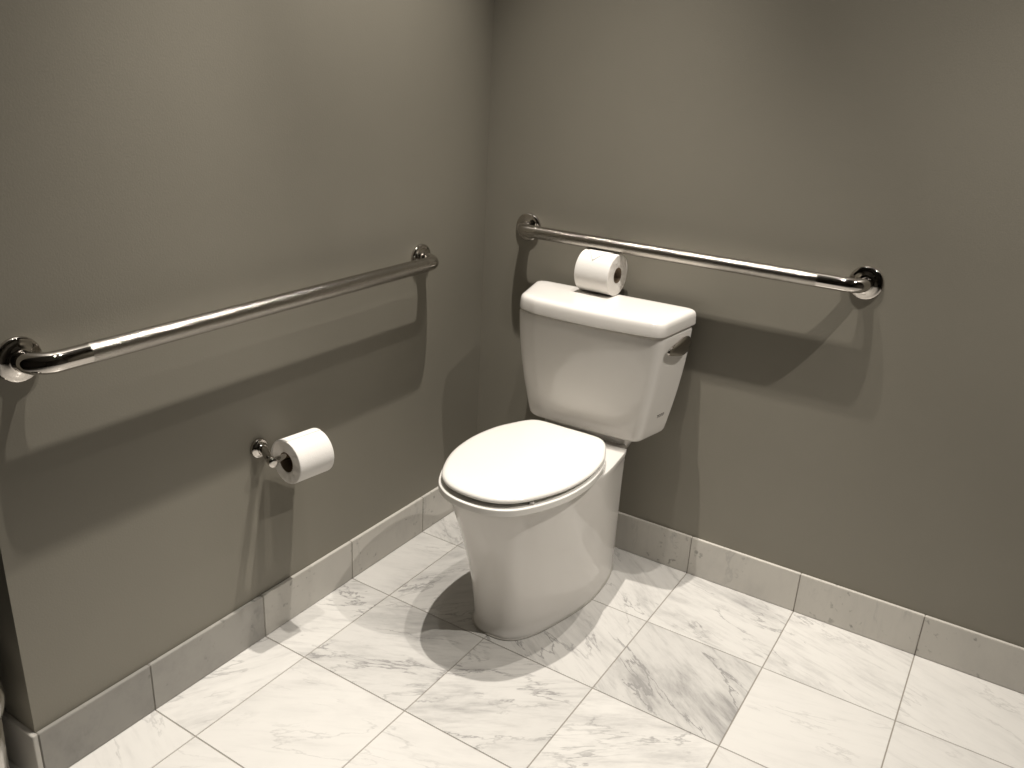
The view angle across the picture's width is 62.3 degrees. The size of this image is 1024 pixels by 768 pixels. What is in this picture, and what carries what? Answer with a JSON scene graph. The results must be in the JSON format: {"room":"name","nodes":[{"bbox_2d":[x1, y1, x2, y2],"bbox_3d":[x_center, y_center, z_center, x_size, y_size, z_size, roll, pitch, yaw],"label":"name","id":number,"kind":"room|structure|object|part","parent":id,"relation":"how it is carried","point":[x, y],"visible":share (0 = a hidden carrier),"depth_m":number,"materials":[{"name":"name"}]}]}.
{"room":"public restroom","nodes":[
{"label":"public restroom","id":0,"kind":"room"},
{"bbox_2d":[0,0,493,732],"bbox_3d":[-0.495,-0.735,1.762,0.120,2.760,1.459,15,24,29],"label":"wall","id":1,"kind":"structure","parent":0,"point":[162,161],"depth_m":1.72,"materials":[{"name":"beige paint"}]},
{"bbox_2d":[0,244,438,382],"bbox_3d":[-0.500,-0.179,1.815,0.076,0.079,1.152,15,24,29],"label":"grab bar","id":2,"kind":"object","parent":1,"relation":"attached to","point":[22,358],"visible":1,"depth_m":1.58,"materials":[{"name":"silver metal"}]},
{"bbox_2d":[35,487,453,767],"bbox_3d":[-0.511,0.515,2.195,0.010,0.116,1.448,15,24,29],"label":"baseboard","id":3,"kind":"structure","parent":1,"relation":"attached to","point":[68,739],"depth_m":1.95,"materials":[{"name":"tile"}]},
{"bbox_2d":[250,437,289,467],"bbox_3d":[-0.517,0.142,1.929,0.082,0.047,0.142,18,25,34],"label":"toilet paper holder","id":4,"kind":"object","parent":1,"relation":"attached to","point":[258,448],"visible":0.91,"depth_m":1.90,"materials":[{"name":"silver metal"}]},
{"bbox_3d":[-0.545,0.161,1.890,0.023,0.029,0.070,-12,26,-35],"label":"post","id":5,"kind":"part","parent":4,"relation":"part of","materials":[{"name":"silver metal"}]},
{"bbox_3d":[-0.488,0.155,1.922,0.016,0.016,0.124,19,26,36],"label":"arm","id":6,"kind":"part","parent":4,"relation":"part of","materials":[{"name":"silver metal"}]},
{"bbox_2d":[271,428,333,483],"bbox_3d":[-0.480,0.163,1.942,0.110,0.105,0.098,19,26,36],"label":"toilet paper roll","id":7,"kind":"object","parent":4,"relation":"hanging from","point":[310,452],"visible":0.94,"depth_m":1.91,"materials":[{"name":"white paper"}]},
{"bbox_2d":[8,511,1023,767],"bbox_3d":[-0.475,1.004,1.162,4.400,0.060,3.550,15,24,29],"label":"floor","id":8,"kind":"structure","parent":0,"point":[666,666],"depth_m":1.95,"materials":[{"name":"tile"}]},
{"bbox_2d":[0,682,8,767],"bbox_3d":[-0.999,0.663,1.475,0.229,0.300,0.229,15,24,29],"label":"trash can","id":9,"kind":"object","parent":8,"relation":"on","point":[4,763],"visible":1,"depth_m":1.49,"materials":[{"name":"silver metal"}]},
{"bbox_3d":[-0.993,0.553,1.433,0.229,0.066,0.229,15,24,29],"label":"lid","id":10,"kind":"part","parent":9,"relation":"part of","materials":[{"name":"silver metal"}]},
{"bbox_2d":[438,281,695,640],"bbox_3d":[0.094,0.213,2.142,0.503,0.780,0.691,15,24,29],"label":"toilet","id":11,"kind":"object","parent":8,"relation":"on","point":[535,503],"visible":1,"depth_m":2.11,"materials":[{"name":"white ceramic"}]},
{"bbox_3d":[0.027,0.182,2.057,0.340,0.021,0.468,15,24,29],"label":"seat lid","id":12,"kind":"part","parent":11,"relation":"part of","materials":[{"name":"white plastic"}]},
{"bbox_3d":[0.056,0.388,2.206,0.324,0.405,0.589,15,24,29],"label":"bowl","id":13,"kind":"part","parent":11,"relation":"part of","materials":[{"name":"white ceramic"}]},
{"bbox_2d":[574,248,626,295],"bbox_3d":[0.236,-0.298,2.250,0.104,0.112,0.110,17,25,31],"label":"toilet paper roll","id":14,"kind":"object","parent":11,"relation":"on","point":[598,271],"visible":1,"depth_m":2.21,"materials":[{"name":"white paper"}]},
{"bbox_3d":[0.213,-0.031,2.268,0.461,0.310,0.196,15,24,29],"label":"tank","id":15,"kind":"part","parent":11,"relation":"part of","materials":[{"name":"white ceramic"}]},
{"bbox_3d":[0.224,-0.200,2.205,0.468,0.041,0.222,15,24,29],"label":"tank lid","id":16,"kind":"part","parent":11,"relation":"part of","materials":[{"name":"white ceramic"}]},
{"bbox_3d":[0.420,-0.090,2.116,0.018,0.049,0.119,17,25,33],"label":"lever handle","id":17,"kind":"part","parent":11,"relation":"part of","materials":[{"name":"silver metal"}]},
{"bbox_2d":[477,0,1023,647],"bbox_3d":[1.132,-0.617,1.688,2.950,2.760,0.100,15,24,29],"label":"wall","id":18,"kind":"structure","parent":0,"point":[874,447],"depth_m":2.05,"materials":[{"name":"beige paint"}]},
{"bbox_2d":[516,213,884,299],"bbox_3d":[0.415,-0.331,2.157,0.996,0.079,0.074,15,24,29],"label":"grab bar","id":19,"kind":"object","parent":18,"relation":"attached to","point":[865,282],"visible":1,"depth_m":2.07,"materials":[{"name":"silver metal"}]},
{"bbox_2d":[615,511,1023,693],"bbox_3d":[1.034,0.631,2.112,2.750,0.116,0.010,15,24,29],"label":"baseboard","id":20,"kind":"structure","parent":18,"relation":"attached to","point":[999,662],"depth_m":2.22,"materials":[{"name":"tile"}]},
{"bbox_3d":[-1.464,-0.719,1.579,1.330,2.760,0.120,15,24,29],"label":"wall","id":21,"kind":"structure","parent":0,"visible":0},
{"bbox_2d":[2,710,43,767],"bbox_3d":[-1.513,0.547,1.964,1.460,0.116,0.010,15,24,29],"label":"baseboard","id":22,"kind":"structure","parent":21,"relation":"attached to","point":[22,744],"depth_m":1.62,"materials":[{"name":"tile"}]}
]}

